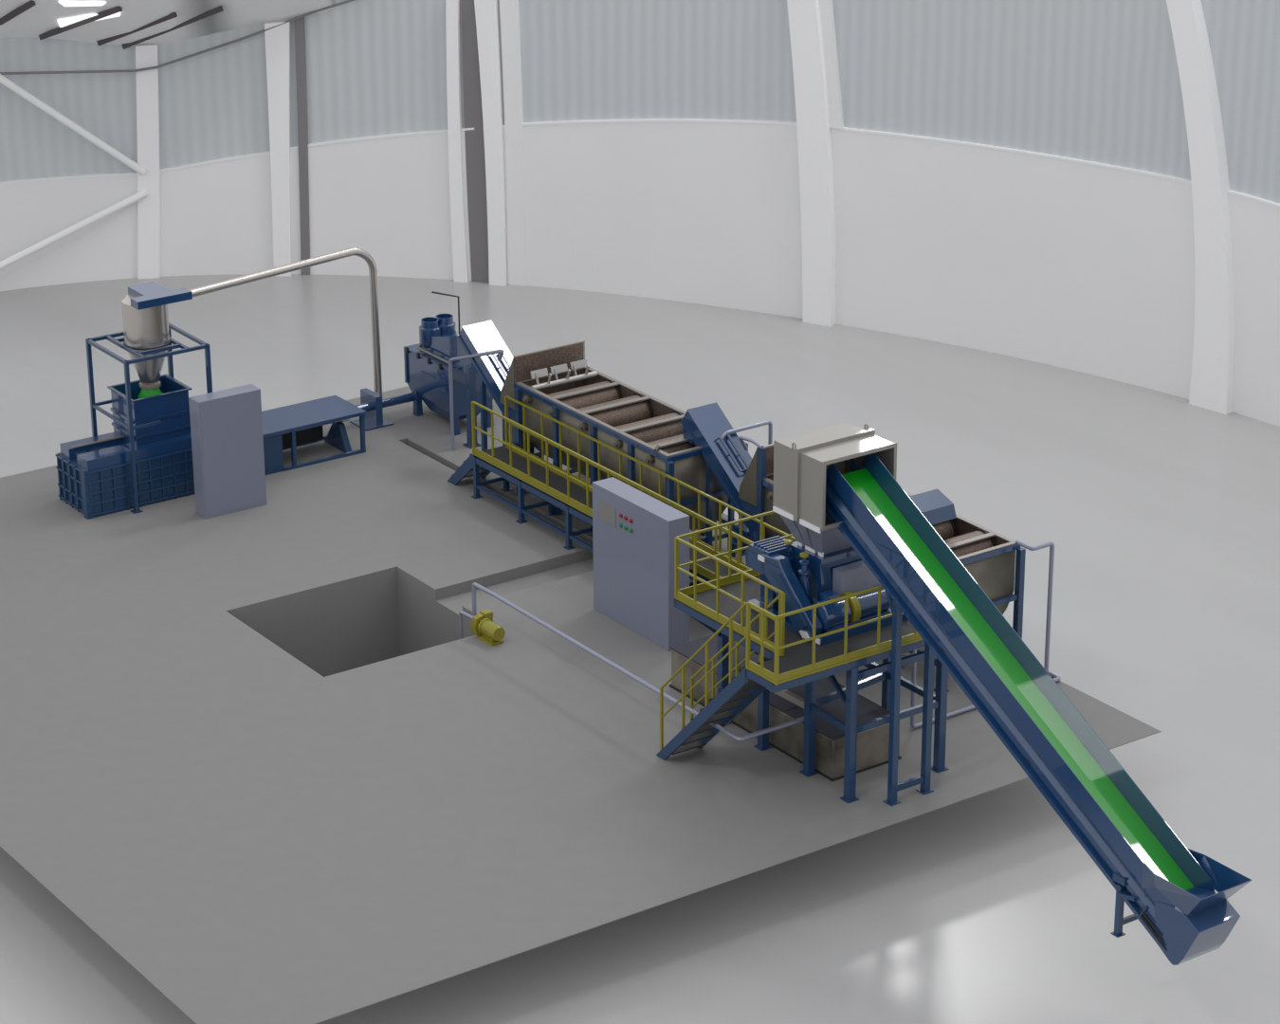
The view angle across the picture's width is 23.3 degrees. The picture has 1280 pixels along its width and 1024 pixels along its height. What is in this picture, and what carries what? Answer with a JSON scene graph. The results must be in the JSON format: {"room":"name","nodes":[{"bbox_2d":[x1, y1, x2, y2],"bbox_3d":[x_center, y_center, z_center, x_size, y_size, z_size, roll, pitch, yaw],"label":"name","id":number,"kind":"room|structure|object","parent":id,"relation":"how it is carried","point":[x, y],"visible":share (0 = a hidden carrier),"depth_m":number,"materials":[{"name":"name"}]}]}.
{"room":"waste facility","nodes":[
{"label":"waste facility","id":0,"kind":"room"},
{"bbox_2d":[0,0,36,25],"bbox_3d":[-13.433,-10.746,66.914,1.206,0.697,0.090,16,26,35],"label":"beam","id":1,"kind":"structure","parent":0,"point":[29,4],"depth_m":66.83,"materials":[{"name":"grey metal"}]},
{"bbox_2d":[38,5,122,39],"bbox_3d":[-12.204,-10.658,67.739,2.632,1.082,0.090,15,26,34],"label":"beam","id":2,"kind":"structure","parent":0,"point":[116,9],"depth_m":67.66,"materials":[{"name":"grey metal"}]},
{"bbox_2d":[96,12,177,45],"bbox_3d":[-11.067,-10.623,68.333,2.311,1.012,0.090,13,25,30],"label":"beam","id":3,"kind":"structure","parent":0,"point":[172,15],"depth_m":68.23,"materials":[{"name":"grey metal"}]},
{"bbox_2d":[0,0,335,46],"bbox_3d":[-10.986,-12.551,66.356,10.890,6.522,4.558,-4,22,-10],"label":"ceiling","id":4,"kind":"structure","parent":0,"point":[44,16],"depth_m":68.16,"materials":[{"name":"white"}]},
{"bbox_2d":[58,0,106,6],"bbox_3d":[-11.942,-10.899,66.695,1.032,0.165,0.221,1,21,3],"label":"window","id":5,"kind":"structure","parent":4,"relation":"attached to","point":[64,3],"depth_m":66.63,"materials":[{"name":"white"}]},
{"bbox_2d":[57,11,120,27],"bbox_3d":[-11.973,-10.706,67.518,1.757,0.585,0.316,9,23,23],"label":"window","id":6,"kind":"structure","parent":4,"relation":"attached to","point":[62,23],"depth_m":67.56,"materials":[{"name":"white glass"}]},
{"bbox_2d":[121,5,223,49],"bbox_3d":[-10.328,-10.686,68.580,2.647,1.181,0.090,9,23,22],"label":"beam","id":7,"kind":"structure","parent":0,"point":[217,9],"depth_m":68.36,"materials":[{"name":"grey metal"}]},
{"bbox_2d":[0,385,1161,1023],"bbox_3d":[-4.383,2.943,50.128,15.620,2.100,20.025,-15,26,-32],"label":"floor slab","id":8,"kind":"structure","parent":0,"point":[262,754],"depth_m":45.91,"materials":[{"name":"grey concrete"}]},
{"bbox_2d":[54,373,194,519],"bbox_3d":[-8.744,-1.277,55.434,3.161,1.915,1.235,-15,26,-32],"label":"baler","id":9,"kind":"object","parent":8,"relation":"on","point":[95,478],"visible":0.74,"depth_m":54.96,"materials":[{"name":"blue metal"}]},
{"bbox_2d":[85,322,212,513],"bbox_3d":[-8.678,-1.701,55.302,1.730,2.800,1.660,-15,26,-32],"label":"stand","id":10,"kind":"object","parent":8,"relation":"on","point":[170,353],"visible":0.66,"depth_m":54.65,"materials":[{"name":"blue metal"}]},
{"bbox_2d":[121,281,192,388],"bbox_3d":[-8.562,-3.069,54.811,1.100,1.745,0.930,-15,26,-32],"label":"cyclone","id":11,"kind":"object","parent":10,"relation":"hanging from","point":[145,316],"visible":0.98,"depth_m":54.40,"materials":[{"name":"silver metal"}]},
{"bbox_2d":[138,386,162,399],"bbox_3d":[-8.683,-1.921,55.213,0.480,0.675,0.480,-15,26,-32],"label":"bag","id":12,"kind":"object","parent":11,"relation":"hanging from","point":[144,393],"visible":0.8,"depth_m":54.98,"materials":[{"name":"green plastic"}]},
{"bbox_2d":[188,247,382,396],"bbox_3d":[-6.453,-3.021,56.783,0.225,3.275,4.621,17,27,37],"label":"pipe","id":13,"kind":"object","parent":11,"relation":"attached to","point":[353,251],"visible":1,"depth_m":57.31,"materials":[{"name":"silver metal"}]},
{"bbox_2d":[188,384,266,519],"bbox_3d":[-7.224,-1.062,54.526,1.225,2.165,0.355,-15,26,-32],"label":"tall cabinet","id":14,"kind":"object","parent":8,"relation":"on","point":[227,425],"visible":1,"depth_m":54.34,"materials":[{"name":"grey metal"}]},
{"bbox_2d":[261,395,365,475],"bbox_3d":[-6.379,-1.386,57.206,2.470,0.800,1.130,-15,26,-32],"label":"table","id":15,"kind":"object","parent":8,"relation":"on","point":[291,426],"visible":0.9,"depth_m":57.22,"materials":[{"name":"blue paint"}]},
{"bbox_2d":[349,387,393,431],"bbox_3d":[-5.109,-1.962,58.944,0.610,0.590,0.660,-15,26,-32],"label":"stand","id":16,"kind":"object","parent":8,"relation":"on","point":[374,419],"visible":0.93,"depth_m":58.86,"materials":[{"name":"blue paint"}]},
{"bbox_2d":[354,392,415,411],"bbox_3d":[-5.011,-2.026,58.928,1.820,0.170,0.170,-15,26,-32],"label":"shaft","id":17,"kind":"object","parent":16,"relation":"attached to","point":[407,397],"visible":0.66,"depth_m":59.06,"materials":[{"name":"blue paint"}]},
{"bbox_2d":[403,313,493,436],"bbox_3d":[-3.434,-2.628,58.621,1.030,2.050,2.275,-15,26,-32],"label":"dryer","id":18,"kind":"object","parent":8,"relation":"on","point":[427,376],"visible":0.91,"depth_m":58.50,"materials":[{"name":"blue paint"}]},
{"bbox_2d":[431,291,460,333],"bbox_3d":[-3.634,-3.645,58.310,0.693,0.972,0.035,16,27,36],"label":"vent pipe","id":19,"kind":"object","parent":18,"relation":"attached to","point":[458,297],"visible":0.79,"depth_m":58.08,"materials":[{"name":"grey metal"}]},
{"bbox_2d":[447,453,491,485],"bbox_3d":[-2.946,-0.862,55.830,0.660,0.800,0.949,-15,26,-32],"label":"steps","id":20,"kind":"structure","parent":8,"relation":"on","point":[466,470],"depth_m":55.78,"materials":[{"name":"blue metal"}]},
{"bbox_2d":[462,364,481,448],"bbox_3d":[-3.128,-1.967,57.604,0.260,1.560,0.260,-15,26,-32],"label":"support post","id":21,"kind":"object","parent":8,"relation":"on","point":[470,372],"visible":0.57,"depth_m":57.50,"materials":[{"name":"blue metal"}]},
{"bbox_2d":[448,348,503,450],"bbox_3d":[-2.929,-2.012,56.217,0.124,2.656,2.419,-11,24,-24],"label":"pipe","id":22,"kind":"object","parent":8,"relation":"on","point":[501,352],"visible":1,"depth_m":57.09,"materials":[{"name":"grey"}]},
{"bbox_2d":[470,608,505,646],"bbox_3d":[-2.398,1.853,49.460,0.360,0.400,0.580,-15,26,-32],"label":"pump","id":23,"kind":"object","parent":8,"relation":"on","point":[483,625],"visible":1,"depth_m":49.41,"materials":[{"name":"yellow paint"}]},
{"bbox_2d":[458,610,473,639],"bbox_3d":[-2.719,2.560,50.195,0.060,1.950,0.571,-17,27,-36],"label":"pipe","id":24,"kind":"object","parent":23,"relation":"attached to","point":[461,612],"visible":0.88,"depth_m":50.05,"materials":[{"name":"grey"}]},
{"bbox_2d":[471,582,804,741],"bbox_3d":[-0.126,2.289,47.304,1.314,0.583,7.068,-15,26,-32],"label":"pipe","id":25,"kind":"object","parent":23,"relation":"attached to","point":[474,585],"visible":1,"depth_m":46.51,"materials":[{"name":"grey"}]},
{"bbox_2d":[457,320,541,469],"bbox_3d":[-2.461,-1.945,56.085,0.628,2.625,2.058,-15,26,-32],"label":"conveyor","id":26,"kind":"object","parent":8,"relation":"on","point":[483,337],"visible":0.44,"depth_m":56.01,"materials":[{"name":"white metal"}]},
{"bbox_2d":[499,340,748,555],"bbox_3d":[-0.350,-1.084,53.947,1.720,2.565,5.265,-15,26,-32],"label":"tank","id":27,"kind":"object","parent":8,"relation":"on","point":[557,382],"visible":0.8,"depth_m":53.76,"materials":[{"name":"metal"}]},
{"bbox_2d":[471,395,794,586],"bbox_3d":[0.168,0.282,51.501,0.790,1.806,9.950,-15,26,-32],"label":"walkway","id":28,"kind":"object","parent":8,"relation":"on","point":[557,487],"visible":0.57,"depth_m":53.39,"materials":[{"name":"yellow metal"}]},
{"bbox_2d":[592,476,689,651],"bbox_3d":[-0.004,0.821,49.581,0.433,2.210,2.100,-15,26,-32],"label":"tall cabinet","id":29,"kind":"object","parent":8,"relation":"on","point":[634,532],"visible":0.98,"depth_m":49.29,"materials":[{"name":"grey metal"}]},
{"bbox_2d":[680,402,751,558],"bbox_3d":[1.528,-0.302,51.852,0.628,2.625,2.058,-15,26,-32],"label":"conveyor","id":30,"kind":"object","parent":8,"relation":"on","point":[704,427],"visible":0.52,"depth_m":51.69,"materials":[{"name":"blue metal"}]},
{"bbox_2d":[656,595,778,759],"bbox_3d":[1.119,2.328,44.405,0.700,3.179,2.243,-15,26,-32],"label":"staircase","id":31,"kind":"structure","parent":8,"relation":"on","point":[740,691],"depth_m":44.53,"materials":[{"name":"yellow metal"}]},
{"bbox_2d":[720,420,772,444],"bbox_3d":[1.780,-0.352,52.373,1.098,2.334,0.069,-15,26,-32],"label":"pipe","id":32,"kind":"object","parent":8,"relation":"on","point":[770,433],"visible":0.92,"depth_m":52.03,"materials":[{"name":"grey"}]},
{"bbox_2d":[669,634,901,781],"bbox_3d":[2.135,2.837,46.535,1.290,0.665,4.040,-15,26,-32],"label":"basin","id":33,"kind":"object","parent":8,"relation":"on","point":[872,744],"visible":0.59,"depth_m":45.53,"materials":[{"name":"metal"}]},
{"bbox_2d":[674,510,948,803],"bbox_3d":[2.228,2.100,44.941,3.193,3.202,3.300,-15,26,-32],"label":"deck","id":34,"kind":"object","parent":8,"relation":"on","point":[795,661],"visible":0.63,"depth_m":44.21,"materials":[{"name":"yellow metal"}]},
{"bbox_2d":[745,535,907,645],"bbox_3d":[2.663,0.935,44.717,1.675,1.130,1.770,-15,26,-32],"label":"granulator","id":35,"kind":"object","parent":34,"relation":"on","point":[806,578],"visible":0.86,"depth_m":44.27,"materials":[{"name":"blue paint"}]},
{"bbox_2d":[772,421,896,557],"bbox_3d":[2.763,-0.256,44.236,1.385,1.777,1.147,-15,26,-32],"label":"hopper","id":36,"kind":"object","parent":35,"relation":"on","point":[801,462],"visible":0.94,"depth_m":43.91,"materials":[{"name":"grey metal"}]},
{"bbox_2d":[738,443,1025,692],"bbox_3d":[3.763,0.614,49.526,1.720,2.600,5.265,-15,26,-32],"label":"tank","id":37,"kind":"object","parent":8,"relation":"on","point":[990,557],"visible":0.16,"depth_m":48.08,"materials":[{"name":"metal"}]},
{"bbox_2d":[738,436,763,450],"bbox_3d":[1.773,-1.054,50.565,0.221,0.403,0.884,-6,22,-15],"label":"pipe","id":38,"kind":"object","parent":37,"relation":"attached to","point":[741,438],"visible":1,"depth_m":50.46,"materials":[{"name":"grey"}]},
{"bbox_2d":[909,488,956,525],"bbox_3d":[4.278,-0.014,48.506,1.380,0.810,1.470,-15,26,-32],"label":"cover","id":39,"kind":"object","parent":37,"relation":"on","point":[934,505],"visible":0.46,"depth_m":47.95,"materials":[{"name":"blue metal"}]},
{"bbox_2d":[910,539,1060,728],"bbox_3d":[5.080,1.792,46.990,3.029,2.219,0.714,-15,26,-32],"label":"drain pipe","id":40,"kind":"object","parent":8,"relation":"on","point":[1056,678],"visible":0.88,"depth_m":47.40,"materials":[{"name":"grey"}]},
{"bbox_2d":[825,453,1252,965],"bbox_3d":[5.088,2.491,41.753,0.902,4.779,7.984,-15,26,-32],"label":"conveyor","id":41,"kind":"object","parent":8,"relation":"on","point":[1169,886],"visible":0.98,"depth_m":41.62,"materials":[{"name":"blue metal"}]},
{"bbox_2d":[0,274,1279,1023],"bbox_3d":[-6.108,9.991,32.076,160.000,0.001,170.000,-15,26,-32],"label":"floor","id":42,"kind":"structure","parent":0,"point":[1160,511],"depth_m":51.36,"materials":[{"name":"grey concrete"}]},
{"bbox_2d":[0,122,1279,426],"bbox_3d":[1.405,-4.726,63.284,41.799,4.500,10.843,8,23,21],"label":"wall","id":43,"kind":"structure","parent":0,"point":[1087,268],"depth_m":67.68,"materials":[{"name":"white paint"}]},
{"bbox_2d":[0,189,146,270],"bbox_3d":[-13.701,-5.854,69.737,5.550,2.216,0.167,-10,23,-22],"label":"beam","id":44,"kind":"structure","parent":43,"relation":"attached to","point":[142,193],"depth_m":69.93,"materials":[{"name":"white metal"}]},
{"bbox_2d":[135,43,159,278],"bbox_3d":[-11.175,-7.966,70.486,0.787,5.420,0.606,-4,22,-9],"label":"trim","id":45,"kind":"structure","parent":43,"relation":"attached to","point":[146,55],"depth_m":70.20,"materials":[{"name":"white paint"}]},
{"bbox_2d":[264,20,292,275],"bbox_3d":[-8.089,-8.285,70.575,0.627,5.920,0.762,1,21,2],"label":"trim","id":46,"kind":"structure","parent":43,"relation":"attached to","point":[278,38],"depth_m":70.07,"materials":[{"name":"white paint"}]},
{"bbox_2d":[293,17,310,274],"bbox_3d":[-7.628,-8.289,70.443,0.326,6.020,0.362,1,21,3],"label":"trim","id":47,"kind":"structure","parent":43,"relation":"attached to","point":[300,33],"depth_m":70.19,"materials":[{"name":"grey paint"}]},
{"bbox_2d":[445,0,469,282],"bbox_3d":[-4.040,-8.381,69.950,0.372,6.520,0.724,4,22,12],"label":"trim","id":48,"kind":"structure","parent":43,"relation":"attached to","point":[452,7],"depth_m":69.62,"materials":[{"name":"white paint"}]},
{"bbox_2d":[461,0,489,282],"bbox_3d":[-3.638,-8.375,69.791,0.488,6.620,0.427,6,22,15],"label":"trim","id":49,"kind":"structure","parent":43,"relation":"attached to","point":[475,161],"depth_m":69.68,"materials":[{"name":"grey paint"}]},
{"bbox_2d":[474,0,507,286],"bbox_3d":[-3.258,-8.352,69.728,0.587,6.620,0.761,5,22,14],"label":"column","id":50,"kind":"structure","parent":43,"relation":"attached to","point":[486,11],"depth_m":69.27,"materials":[{"name":"white paint"}]},
{"bbox_2d":[499,0,525,285],"bbox_3d":[-2.785,-8.292,69.570,0.484,6.620,0.432,6,22,15],"label":"trim","id":51,"kind":"structure","parent":43,"relation":"attached to","point":[509,10],"depth_m":69.32,"materials":[{"name":"white paint"}]},
{"bbox_2d":[0,118,1279,207],"bbox_3d":[1.365,-5.803,62.682,41.288,2.094,10.527,8,23,21],"label":"trim","id":52,"kind":"structure","parent":43,"relation":"attached to","point":[1179,179],"depth_m":67.78,"materials":[{"name":"white metal"}]},
{"bbox_2d":[786,0,835,326],"bbox_3d":[3.801,-8.118,66.856,1.322,8.220,1.027,11,24,26],"label":"column","id":53,"kind":"structure","parent":43,"relation":"attached to","point":[812,109],"depth_m":66.55,"materials":[{"name":"white paint"}]},
{"bbox_2d":[1166,0,1234,414],"bbox_3d":[11.386,-6.166,61.791,2.098,8.220,1.148,19,29,41],"label":"column","id":54,"kind":"structure","parent":43,"relation":"attached to","point":[1213,366],"depth_m":61.23,"materials":[{"name":"white paint"}]},
{"bbox_2d":[0,0,1279,203],"bbox_3d":[1.381,-8.180,61.880,41.595,7.044,10.672,8,23,21],"label":"wall","id":55,"kind":"structure","parent":0,"point":[1095,81],"depth_m":67.11,"materials":[{"name":"grey metal"}]},
{"bbox_2d":[0,73,146,175],"bbox_3d":[-13.723,-9.310,68.376,5.586,4.539,0.166,-10,23,-22],"label":"trim","id":56,"kind":"structure","parent":55,"relation":"attached to","point":[4,81],"depth_m":69.10,"materials":[{"name":"white paint"}]},
{"bbox_2d":[0,0,355,74],"bbox_3d":[-11.148,-10.458,68.519,10.725,1.798,1.135,-4,22,-11],"label":"trim","id":57,"kind":"structure","parent":55,"relation":"attached to","point":[346,1],"depth_m":69.13,"materials":[{"name":"grey paint"}]},
{"bbox_2d":[818,0,843,128],"bbox_3d":[4.054,-10.067,65.796,0.775,3.820,0.469,11,24,26],"label":"trim","id":58,"kind":"structure","parent":55,"relation":"attached to","point":[826,8],"depth_m":65.76,"materials":[{"name":"white paint"}]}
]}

